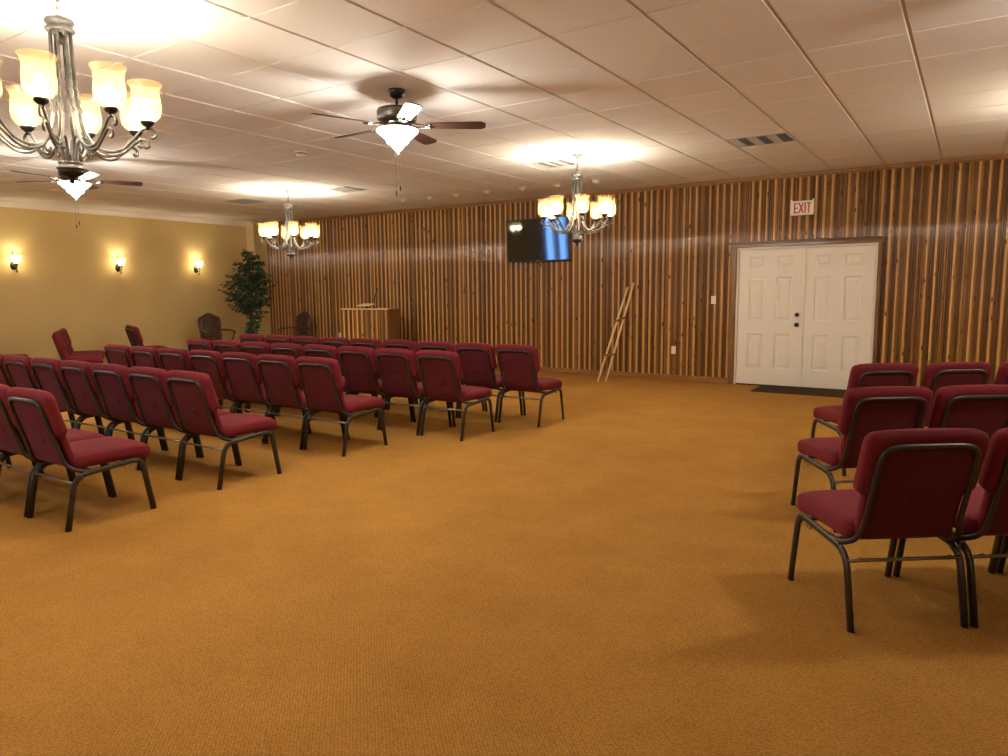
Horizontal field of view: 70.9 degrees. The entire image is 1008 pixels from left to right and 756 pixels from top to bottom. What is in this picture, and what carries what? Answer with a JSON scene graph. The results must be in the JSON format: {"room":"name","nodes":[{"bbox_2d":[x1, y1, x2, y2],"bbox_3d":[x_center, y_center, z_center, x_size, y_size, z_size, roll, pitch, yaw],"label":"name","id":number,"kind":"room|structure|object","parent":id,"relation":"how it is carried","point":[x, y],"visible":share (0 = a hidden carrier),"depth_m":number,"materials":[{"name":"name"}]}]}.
{"room":"house of worship","nodes":[
{"label":"house of worship","id":0,"kind":"room"},
{"bbox_2d":[0,207,249,363],"bbox_3d":[-10.450,-1.163,9.561,0.150,3.049,17.390,4,8,33],"label":"wall","id":1,"kind":"structure","parent":0,"point":[67,277],"depth_m":13.64,"materials":[{"name":"beige paint"}]},
{"bbox_2d":[10,251,21,272],"bbox_3d":[-8.427,-2.005,12.219,0.222,0.371,0.183,4,8,33],"label":"wall sconce","id":2,"kind":"object","parent":1,"relation":"attached to","point":[16,259],"visible":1,"depth_m":12.19,"materials":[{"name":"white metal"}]},
{"bbox_2d":[115,255,125,273],"bbox_3d":[-7.431,-2.200,13.718,0.222,0.371,0.183,4,8,33],"label":"wall sconce","id":3,"kind":"object","parent":1,"relation":"attached to","point":[121,261],"visible":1,"depth_m":13.69,"materials":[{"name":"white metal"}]},
{"bbox_2d":[0,200,252,226],"bbox_3d":[-10.377,-2.595,9.151,0.250,0.099,16.700,4,8,33],"label":"crown molding","id":4,"kind":"structure","parent":1,"relation":"attached to","point":[12,204],"depth_m":13.66,"materials":[{"name":"beige wood"}]},
{"bbox_2d":[193,258,202,274],"bbox_3d":[-6.515,-2.379,15.097,0.222,0.371,0.183,4,8,33],"label":"wall sconce","id":5,"kind":"object","parent":1,"relation":"attached to","point":[198,263],"visible":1,"depth_m":15.07,"materials":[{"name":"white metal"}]},
{"bbox_2d":[246,226,258,333],"bbox_3d":[-5.765,-2.033,16.253,0.252,3.044,0.016,4,8,33],"label":"trim","id":6,"kind":"structure","parent":1,"relation":"attached to","point":[250,229],"depth_m":16.11,"materials":[{"name":"beige wood"}]},
{"bbox_2d":[0,369,1007,755],"bbox_3d":[-2.614,0.954,4.661,18.950,0.100,17.440,4,8,33],"label":"floor","id":7,"kind":"structure","parent":0,"point":[607,578],"depth_m":3.35,"materials":[{"name":"orange carpet"}]},
{"bbox_2d":[5,457,35,467],"bbox_3d":[-4.127,0.373,5.521,0.528,0.879,0.665,4,8,33],"label":"chair","id":8,"kind":"object","parent":7,"relation":"on","point":[8,460],"visible":0.02,"depth_m":5.94,"materials":[{"name":"brown metal"}]},
{"bbox_2d":[0,453,71,484],"bbox_3d":[-3.667,0.405,5.228,0.528,0.879,0.665,4,8,33],"label":"chair","id":9,"kind":"object","parent":7,"relation":"on","point":[67,470],"visible":0.02,"depth_m":5.36,"materials":[{"name":"brown metal"}]},
{"bbox_2d":[0,354,72,428],"bbox_3d":[-4.921,0.159,7.316,0.528,0.879,0.665,4,8,33],"label":"chair","id":10,"kind":"object","parent":7,"relation":"on","point":[4,378],"visible":0.09,"depth_m":6.95,"materials":[{"name":"red fabric"}]},
{"bbox_2d":[4,355,100,433],"bbox_3d":[-4.466,0.192,7.016,0.528,0.879,0.665,4,8,33],"label":"chair","id":11,"kind":"object","parent":7,"relation":"on","point":[18,368],"visible":0.23,"depth_m":6.74,"materials":[{"name":"red fabric"}]},
{"bbox_2d":[0,384,110,516],"bbox_3d":[-3.212,0.438,4.927,0.528,0.879,0.665,4,8,33],"label":"chair","id":12,"kind":"object","parent":7,"relation":"on","point":[12,443],"visible":0.48,"depth_m":4.67,"materials":[{"name":"red fabric"}]},
{"bbox_2d":[52,331,102,364],"bbox_3d":[-6.801,-0.319,11.323,0.665,0.879,0.528,-4,8,-27],"label":"chair","id":13,"kind":"object","parent":7,"relation":"on","point":[57,337],"visible":0.65,"depth_m":11.10,"materials":[{"name":"red fabric"}]},
{"bbox_2d":[30,357,129,438],"bbox_3d":[-4.009,0.224,6.718,0.528,0.879,0.665,4,8,33],"label":"chair","id":14,"kind":"object","parent":7,"relation":"on","point":[46,372],"visible":0.42,"depth_m":6.45,"materials":[{"name":"red fabric"}]},
{"bbox_2d":[57,329,104,358],"bbox_3d":[-7.054,-0.376,11.803,0.665,0.879,0.528,-4,8,-27],"label":"chair","id":15,"kind":"object","parent":7,"relation":"on","point":[60,330],"visible":0.27,"depth_m":11.65,"materials":[{"name":"red fabric"}]},
{"bbox_2d":[7,387,156,531],"bbox_3d":[-2.757,0.470,4.627,0.528,0.879,0.665,4,8,33],"label":"chair","id":16,"kind":"object","parent":7,"relation":"on","point":[36,413],"visible":1,"depth_m":4.43,"materials":[{"name":"red fabric"}]},
{"bbox_2d":[61,328,104,362],"bbox_3d":[-7.307,-0.433,12.284,0.665,0.879,0.528,-4,8,-27],"label":"chair","id":17,"kind":"object","parent":7,"relation":"on","point":[63,329],"visible":0.22,"depth_m":12.14,"materials":[{"name":"red fabric"}]},
{"bbox_2d":[59,360,163,449],"bbox_3d":[-3.554,0.257,6.420,0.528,0.879,0.665,4,8,33],"label":"chair","id":18,"kind":"object","parent":7,"relation":"on","point":[77,376],"visible":0.52,"depth_m":6.17,"materials":[{"name":"red fabric"}]},
{"bbox_2d":[104,344,133,367],"bbox_3d":[-4.238,0.027,8.327,0.528,0.879,0.665,4,8,33],"label":"chair","id":19,"kind":"object","parent":7,"relation":"on","point":[115,354],"visible":0.11,"depth_m":8.02,"materials":[{"name":"red fabric"}]},
{"bbox_2d":[125,325,165,346],"bbox_3d":[-6.710,-0.566,13.312,0.665,0.879,0.528,-6,9,-35],"label":"chair","id":20,"kind":"object","parent":7,"relation":"on","point":[127,327],"visible":0.28,"depth_m":13.22,"materials":[{"name":"red fabric"}]},
{"bbox_2d":[92,363,199,469],"bbox_3d":[-3.096,0.289,6.123,0.528,0.879,0.665,4,8,33],"label":"chair","id":21,"kind":"object","parent":7,"relation":"on","point":[111,380],"visible":0.55,"depth_m":5.88,"materials":[{"name":"red fabric"}]},
{"bbox_2d":[130,346,162,368],"bbox_3d":[-3.782,0.060,8.028,0.528,0.879,0.665,4,8,33],"label":"chair","id":22,"kind":"object","parent":7,"relation":"on","point":[142,356],"visible":0.2,"depth_m":7.71,"materials":[{"name":"red fabric"}]},
{"bbox_2d":[129,326,169,348],"bbox_3d":[-6.392,-0.514,12.872,0.665,0.879,0.528,-6,9,-35],"label":"chair","id":23,"kind":"object","parent":7,"relation":"on","point":[135,333],"visible":0.39,"depth_m":12.55,"materials":[{"name":"red fabric"}]},
{"bbox_2d":[127,366,237,479],"bbox_3d":[-2.639,0.321,5.826,0.528,0.879,0.665,4,8,33],"label":"chair","id":24,"kind":"object","parent":7,"relation":"on","point":[148,385],"visible":0.66,"depth_m":5.58,"materials":[{"name":"red fabric"}]},
{"bbox_2d":[158,348,238,412],"bbox_3d":[-3.324,0.092,7.732,0.528,0.879,0.665,4,8,33],"label":"chair","id":25,"kind":"object","parent":7,"relation":"on","point":[170,358],"visible":0.2,"depth_m":7.43,"materials":[{"name":"red fabric"}]},
{"bbox_2d":[187,339,219,405],"bbox_3d":[-3.686,-0.089,9.223,0.528,0.879,0.665,4,8,33],"label":"chair","id":26,"kind":"object","parent":7,"relation":"on","point":[193,344],"visible":0.12,"depth_m":8.90,"materials":[{"name":"red fabric"}]},
{"bbox_2d":[197,313,235,340],"bbox_3d":[-5.877,-0.807,14.522,0.652,1.064,0.640,5,9,37],"label":"carved armchair","id":27,"kind":"object","parent":7,"relation":"on","point":[209,324],"visible":0.5,"depth_m":14.63,"materials":[{"name":"brown leather"}]},
{"bbox_2d":[165,370,281,489],"bbox_3d":[-2.188,0.355,5.520,0.528,0.879,0.665,4,8,33],"label":"chair","id":28,"kind":"object","parent":7,"relation":"on","point":[193,393],"visible":1,"depth_m":5.32,"materials":[{"name":"red fabric"}]},
{"bbox_2d":[188,350,271,417],"bbox_3d":[-2.868,0.125,7.434,0.528,0.879,0.665,4,8,33],"label":"chair","id":29,"kind":"object","parent":7,"relation":"on","point":[208,362],"visible":0.41,"depth_m":7.15,"materials":[{"name":"red fabric"}]},
{"bbox_2d":[213,340,247,411],"bbox_3d":[-3.231,-0.056,8.923,0.528,0.879,0.665,4,8,33],"label":"chair","id":30,"kind":"object","parent":7,"relation":"on","point":[221,346],"visible":0.18,"depth_m":8.62,"materials":[{"name":"red fabric"}]},
{"bbox_2d":[217,249,275,333],"bbox_3d":[-5.329,-1.540,15.020,1.064,2.359,1.171,4,8,33],"label":"ficus tree","id":31,"kind":"object","parent":7,"relation":"on","point":[255,279],"visible":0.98,"depth_m":14.85,"materials":[{"name":"green plant"}]},
{"bbox_2d":[239,334,265,342],"bbox_3d":[-3.369,-0.209,10.171,0.528,0.879,0.665,4,8,33],"label":"chair","id":32,"kind":"object","parent":7,"relation":"on","point":[243,337],"visible":0.12,"depth_m":9.84,"materials":[{"name":"red fabric"}]},
{"bbox_2d":[240,341,276,415],"bbox_3d":[-2.776,-0.023,8.622,0.528,0.879,0.665,4,8,33],"label":"chair","id":33,"kind":"object","parent":7,"relation":"on","point":[257,348],"visible":0.16,"depth_m":8.32,"materials":[{"name":"red fabric"}]},
{"bbox_2d":[253,222,269,336],"bbox_3d":[-5.672,-2.051,16.394,0.250,3.044,0.325,4,8,33],"label":"trim column","id":34,"kind":"structure","parent":7,"relation":"on","point":[260,249],"depth_m":16.30,"materials":[{"name":"beige paint"}]},
{"bbox_2d":[221,352,304,442],"bbox_3d":[-2.411,0.157,7.136,0.528,0.879,0.665,4,8,33],"label":"chair","id":35,"kind":"object","parent":7,"relation":"on","point":[241,369],"visible":0.66,"depth_m":6.88,"materials":[{"name":"red fabric"}]},
{"bbox_2d":[265,335,302,389],"bbox_3d":[-2.908,-0.177,9.880,0.528,0.879,0.665,4,8,33],"label":"chair","id":36,"kind":"object","parent":7,"relation":"on","point":[270,339],"visible":0.06,"depth_m":9.57,"materials":[{"name":"red fabric"}]},
{"bbox_2d":[270,343,303,416],"bbox_3d":[-2.319,0.009,8.325,0.528,0.879,0.665,4,8,33],"label":"chair","id":37,"kind":"object","parent":7,"relation":"on","point":[287,349],"visible":0.17,"depth_m":8.00,"materials":[{"name":"red fabric"}]},
{"bbox_2d":[278,311,311,337],"bbox_3d":[-4.522,-0.910,15.247,0.640,1.064,0.652,5,9,37],"label":"carved armchair","id":38,"kind":"object","parent":7,"relation":"on","point":[304,319],"visible":0.51,"depth_m":15.35,"materials":[{"name":"brown wood"}]},
{"bbox_2d":[256,354,344,449],"bbox_3d":[-1.959,0.190,6.832,0.528,0.879,0.665,4,8,33],"label":"chair","id":39,"kind":"object","parent":7,"relation":"on","point":[279,373],"visible":0.77,"depth_m":6.58,"materials":[{"name":"red fabric"}]},
{"bbox_2d":[291,336,320,346],"bbox_3d":[-2.455,-0.144,9.576,0.528,0.879,0.665,4,8,33],"label":"chair","id":40,"kind":"object","parent":7,"relation":"on","point":[301,340],"visible":0.12,"depth_m":9.26,"materials":[{"name":"red fabric"}]},
{"bbox_2d":[303,344,377,424],"bbox_3d":[-1.862,0.042,8.027,0.528,0.879,0.665,4,8,33],"label":"chair","id":41,"kind":"object","parent":7,"relation":"on","point":[309,350],"visible":0.23,"depth_m":7.72,"materials":[{"name":"red fabric"}]},
{"bbox_2d":[296,357,387,456],"bbox_3d":[-1.500,0.222,6.538,0.528,0.879,0.665,4,8,33],"label":"chair","id":42,"kind":"object","parent":7,"relation":"on","point":[322,379],"visible":1,"depth_m":6.32,"materials":[{"name":"red fabric"}]},
{"bbox_2d":[320,337,383,396],"bbox_3d":[-1.996,-0.112,9.283,0.528,0.879,0.665,4,8,33],"label":"chair","id":43,"kind":"object","parent":7,"relation":"on","point":[337,342],"visible":0.07,"depth_m":8.97,"materials":[{"name":"red fabric"}]},
{"bbox_2d":[341,308,400,342],"bbox_3d":[-2.558,-0.780,13.676,1.064,1.130,0.470,3,8,24],"label":"lectern","id":44,"kind":"object","parent":7,"relation":"on","point":[382,324],"visible":0.61,"depth_m":13.44,"materials":[{"name":"brown wood"}]},
{"bbox_2d":[357,303,373,307],"bbox_3d":[-2.660,-1.391,13.648,0.280,0.094,0.219,3,8,24],"label":"stand","id":45,"kind":"object","parent":44,"relation":"on","point":[366,305],"visible":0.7,"depth_m":13.63,"materials":[{"name":"brown wood"}]},
{"bbox_2d":[337,346,412,429],"bbox_3d":[-1.404,0.074,7.732,0.528,0.879,0.665,4,8,33],"label":"chair","id":46,"kind":"object","parent":7,"relation":"on","point":[359,364],"visible":0.68,"depth_m":7.48,"materials":[{"name":"red fabric"}]},
{"bbox_2d":[350,338,415,409],"bbox_3d":[-1.541,-0.080,8.983,0.528,0.879,0.665,4,8,33],"label":"chair","id":47,"kind":"object","parent":7,"relation":"on","point":[375,344],"visible":0.11,"depth_m":8.68,"materials":[{"name":"red fabric"}]},
{"bbox_2d":[374,348,451,435],"bbox_3d":[-0.954,0.107,7.426,0.528,0.879,0.665,4,8,33],"label":"chair","id":48,"kind":"object","parent":7,"relation":"on","point":[398,368],"visible":0.78,"depth_m":7.18,"materials":[{"name":"red fabric"}]},
{"bbox_2d":[383,340,446,409],"bbox_3d":[-1.083,-0.047,8.686,0.528,0.879,0.665,4,8,33],"label":"chair","id":49,"kind":"object","parent":7,"relation":"on","point":[398,344],"visible":0.21,"depth_m":8.38,"materials":[{"name":"red fabric"}]},
{"bbox_2d":[417,341,484,417],"bbox_3d":[-0.628,-0.015,8.387,0.528,0.879,0.665,4,8,33],"label":"chair","id":50,"kind":"object","parent":7,"relation":"on","point":[423,345],"visible":0.06,"depth_m":8.09,"materials":[{"name":"red fabric"}]},
{"bbox_2d":[416,350,494,440],"bbox_3d":[-0.493,0.139,7.134,0.528,0.879,0.665,4,8,33],"label":"chair","id":51,"kind":"object","parent":7,"relation":"on","point":[441,371],"visible":1,"depth_m":6.92,"materials":[{"name":"red fabric"}]},
{"bbox_2d":[455,343,522,422],"bbox_3d":[-0.173,0.018,8.086,0.528,0.879,0.665,4,8,33],"label":"chair","id":52,"kind":"object","parent":7,"relation":"on","point":[478,362],"visible":0.66,"depth_m":7.84,"materials":[{"name":"red fabric"}]},
{"bbox_2d":[495,344,564,426],"bbox_3d":[0.284,0.051,7.790,0.528,0.879,0.665,4,8,33],"label":"chair","id":53,"kind":"object","parent":7,"relation":"on","point":[519,364],"visible":1,"depth_m":7.57,"materials":[{"name":"red fabric"}]},
{"bbox_2d":[597,283,634,381],"bbox_3d":[1.793,-0.741,11.289,0.815,1.546,0.188,-7,10,-44],"label":"easel","id":54,"kind":"object","parent":7,"relation":"on","point":[632,286],"visible":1,"depth_m":11.28,"materials":[{"name":"brown wood"}]},
{"bbox_2d":[751,385,845,397],"bbox_3d":[4.296,0.197,9.809,1.570,0.010,0.650,4,8,33],"label":"door mat","id":55,"kind":"object","parent":7,"relation":"on","point":[767,389],"visible":0.58,"depth_m":9.86,"materials":[{"name":"black rubber"}]},
{"bbox_2d":[791,386,932,532],"bbox_3d":[2.204,0.451,4.405,0.528,0.879,0.665,-1,7,-4],"label":"chair","id":56,"kind":"object","parent":7,"relation":"on","point":[864,410],"visible":0.54,"depth_m":4.10,"materials":[{"name":"red fabric"}]},
{"bbox_2d":[808,363,918,475],"bbox_3d":[2.857,0.289,5.659,0.528,0.879,0.665,-1,7,-4],"label":"chair","id":57,"kind":"object","parent":7,"relation":"on","point":[870,374],"visible":0.4,"depth_m":5.33,"materials":[{"name":"red fabric"}]},
{"bbox_2d":[787,428,989,632],"bbox_3d":[1.695,0.606,3.188,0.528,0.879,0.665,-1,7,-4],"label":"chair","id":58,"kind":"object","parent":7,"relation":"on","point":[908,483],"visible":1,"depth_m":2.93,"materials":[{"name":"red fabric"}]},
{"bbox_2d":[893,428,1007,627],"bbox_3d":[2.240,0.597,3.221,0.528,0.879,0.665,-1,7,-4],"label":"chair","id":59,"kind":"object","parent":7,"relation":"on","point":[986,514],"visible":0.62,"depth_m":3.01,"materials":[{"name":"red fabric"}]},
{"bbox_2d":[921,362,992,425],"bbox_3d":[3.441,0.279,5.695,0.528,0.879,0.665,-1,7,-4],"label":"chair","id":60,"kind":"object","parent":7,"relation":"on","point":[941,374],"visible":0.18,"depth_m":5.35,"materials":[{"name":"red fabric"}]},
{"bbox_2d":[926,384,1007,479],"bbox_3d":[2.749,0.441,4.439,0.528,0.879,0.665,-1,7,-4],"label":"chair","id":61,"kind":"object","parent":7,"relation":"on","point":[984,408],"visible":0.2,"depth_m":4.11,"materials":[{"name":"red fabric"}]},
{"bbox_2d":[994,362,1007,384],"bbox_3d":[4.025,0.269,5.731,0.528,0.879,0.665,-1,7,-4],"label":"chair","id":62,"kind":"object","parent":7,"relation":"on","point":[1001,378],"visible":0.09,"depth_m":5.39,"materials":[{"name":"red fabric"}]},
{"bbox_2d":[996,535,1007,573],"bbox_3d":[2.785,0.587,3.255,0.528,0.879,0.665,-1,7,-4],"label":"chair","id":63,"kind":"object","parent":7,"relation":"on","point":[1000,567],"visible":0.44,"depth_m":3.56,"materials":[{"name":"brown metal"}]},
{"bbox_2d":[0,0,1007,222],"bbox_3d":[-2.644,-2.191,4.273,18.950,0.150,17.440,4,8,33],"label":"ceiling","id":64,"kind":"structure","parent":0,"point":[649,93],"depth_m":5.76,"materials":[{"name":"tile"}]},
{"bbox_2d":[0,0,75,29],"bbox_3d":[-2.806,-2.050,3.873,0.600,0.032,0.600,4,8,33],"label":"ceiling vent","id":65,"kind":"object","parent":64,"relation":"in","point":[22,14],"visible":0.89,"depth_m":3.99,"materials":[{"name":"beige"}]},
{"bbox_2d":[10,156,142,227],"bbox_3d":[-5.013,-2.174,8.312,1.371,0.830,1.304,-2,7,-12],"label":"ceiling fan","id":66,"kind":"object","parent":64,"relation":"hanging from","point":[76,189],"visible":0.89,"depth_m":8.20,"materials":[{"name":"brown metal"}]},
{"bbox_2d":[0,0,156,183],"bbox_3d":[-2.365,-1.557,3.808,0.905,1.000,0.905,0,7,7],"label":"chandelier","id":67,"kind":"object","parent":64,"relation":"hanging from","point":[61,27],"visible":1,"depth_m":3.79,"materials":[{"name":"grey metal"}]},
{"bbox_2d":[224,199,266,203],"bbox_3d":[-4.545,-3.098,12.423,0.580,0.018,0.460,4,8,33],"label":"ceiling vent","id":68,"kind":"object","parent":64,"relation":"in","point":[241,201],"visible":1,"depth_m":12.39,"materials":[{"name":"silver metal"}]},
{"bbox_2d":[261,190,318,258],"bbox_3d":[-3.401,-2.425,11.218,0.905,1.075,0.905,6,10,43],"label":"chandelier","id":69,"kind":"object","parent":64,"relation":"hanging from","point":[288,206],"visible":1,"depth_m":11.18,"materials":[{"name":"grey metal"}]},
{"bbox_2d":[295,151,306,156],"bbox_3d":[-2.330,-2.571,8.120,0.140,0.046,0.140,4,8,33],"label":"smoke detector","id":70,"kind":"object","parent":64,"relation":"attached to","point":[298,153],"visible":1,"depth_m":8.08,"materials":[{"name":"beige plastic"}]},
{"bbox_2d":[323,187,365,192],"bbox_3d":[-2.499,-2.957,11.128,0.520,0.018,0.440,4,8,33],"label":"ceiling vent","id":71,"kind":"object","parent":64,"relation":"in","point":[339,189],"visible":1,"depth_m":11.09,"materials":[{"name":"silver metal"}]},
{"bbox_2d":[311,87,485,195],"bbox_3d":[-0.839,-1.899,5.763,1.371,0.830,1.304,2,7,17],"label":"ceiling fan","id":72,"kind":"object","parent":64,"relation":"hanging from","point":[397,130],"visible":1,"depth_m":5.62,"materials":[{"name":"black metal"}]},
{"bbox_2d":[532,159,575,167],"bbox_3d":[0.648,-2.726,9.014,0.440,0.018,0.420,4,8,33],"label":"ceiling vent","id":73,"kind":"object","parent":64,"relation":"in","point":[554,163],"visible":0.97,"depth_m":8.98,"materials":[{"name":"silver metal"}]},
{"bbox_2d":[552,183,562,186],"bbox_3d":[0.811,-2.942,10.719,0.168,0.088,0.168,4,8,33],"label":"recessed light","id":74,"kind":"object","parent":64,"relation":"in","point":[554,184],"visible":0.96,"depth_m":10.70,"materials":[{"name":"beige paint"}]},
{"bbox_2d":[540,154,613,245],"bbox_3d":[0.879,-2.129,8.497,0.905,1.075,0.905,-4,8,-25],"label":"chandelier","id":75,"kind":"object","parent":64,"relation":"hanging from","point":[576,229],"visible":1,"depth_m":8.48,"materials":[{"name":"grey metal"}]},
{"bbox_2d":[590,179,601,182],"bbox_3d":[1.346,-2.904,10.369,0.168,0.088,0.168,4,8,33],"label":"recessed light","id":76,"kind":"object","parent":64,"relation":"in","point":[592,180],"visible":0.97,"depth_m":10.35,"materials":[{"name":"beige paint"}]},
{"bbox_2d":[726,132,795,147],"bbox_3d":[2.795,-2.583,7.699,0.620,0.018,0.480,4,8,33],"label":"ceiling vent","id":77,"kind":"object","parent":64,"relation":"in","point":[778,137],"visible":1,"depth_m":7.67,"materials":[{"name":"silver metal"}]},
{"bbox_2d":[265,159,1007,385],"bbox_3d":[2.095,-1.532,11.580,18.950,3.049,0.166,4,8,33],"label":"wall","id":78,"kind":"structure","parent":0,"point":[450,277],"depth_m":11.26,"materials":[{"name":"brown wood"}]},
{"bbox_2d":[506,216,570,262],"bbox_3d":[0.603,-2.387,12.252,1.254,0.732,0.176,4,8,34],"label":"television","id":79,"kind":"object","parent":78,"relation":"attached to","point":[528,240],"visible":0.97,"depth_m":12.21,"materials":[{"name":"black plastic"}]},
{"bbox_2d":[495,364,727,383],"bbox_3d":[2.162,-0.046,11.616,18.300,0.088,0.032,4,8,33],"label":"baseboard","id":80,"kind":"structure","parent":78,"relation":"attached to","point":[542,369],"depth_m":11.57,"materials":[{"name":"brown wood"}]},
{"bbox_2d":[264,153,1007,224],"bbox_3d":[2.132,-2.993,11.249,18.300,0.060,0.033,4,8,33],"label":"crown molding","id":81,"kind":"structure","parent":78,"relation":"attached to","point":[996,156],"depth_m":10.70,"materials":[{"name":"brown wood"}]},
{"bbox_2d":[671,346,675,353],"bbox_3d":[2.689,-0.446,11.225,0.072,0.120,0.014,4,8,33],"label":"wall outlet","id":82,"kind":"object","parent":78,"relation":"attached to","point":[673,348],"visible":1,"depth_m":11.22,"materials":[{"name":"beige plastic"}]},
{"bbox_2d":[711,296,715,303],"bbox_3d":[3.192,-1.190,10.787,0.072,0.120,0.027,4,8,33],"label":"light switch","id":83,"kind":"object","parent":78,"relation":"attached to","point":[713,298],"visible":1,"depth_m":10.79,"materials":[{"name":"beige plastic"}]},
{"bbox_2d":[736,248,802,386],"bbox_3d":[3.878,-0.881,10.372,0.890,1.982,0.111,4,8,33],"label":"door","id":84,"kind":"structure","parent":78,"relation":"in","point":[770,280],"depth_m":10.38,"materials":[{"name":"beige paint"}]},
{"bbox_2d":[735,383,845,390],"bbox_3d":[4.299,0.131,10.293,1.807,0.022,0.130,4,8,33],"label":"trim","id":85,"kind":"structure","parent":78,"relation":"attached to","point":[735,383],"depth_m":10.31,"materials":[{"name":"brown"}]},
{"bbox_2d":[790,198,814,215],"bbox_3d":[4.192,-2.401,9.943,0.316,0.222,0.048,4,8,33],"label":"exit sign","id":86,"kind":"object","parent":78,"relation":"attached to","point":[806,207],"visible":1,"depth_m":9.92,"materials":[{"name":"beige plastic"}]},
{"bbox_2d":[728,242,882,383],"bbox_3d":[4.269,-0.881,10.171,2.000,2.060,0.148,4,8,33],"label":"door frame","id":87,"kind":"structure","parent":78,"relation":"attached to","point":[880,247],"depth_m":10.42,"materials":[{"name":"wood"}]},
{"bbox_2d":[728,236,886,247],"bbox_3d":[4.227,-1.915,9.994,2.090,0.084,0.105,4,8,33],"label":"trim","id":88,"kind":"structure","parent":78,"relation":"attached to","point":[867,239],"depth_m":9.92,"materials":[{"name":"wood"}]},
{"bbox_2d":[798,245,875,389],"bbox_3d":[4.641,-0.830,9.902,0.915,1.982,0.061,4,8,33],"label":"door","id":89,"kind":"structure","parent":78,"relation":"in","point":[837,294],"depth_m":9.89,"materials":[{"name":"beige paint"}]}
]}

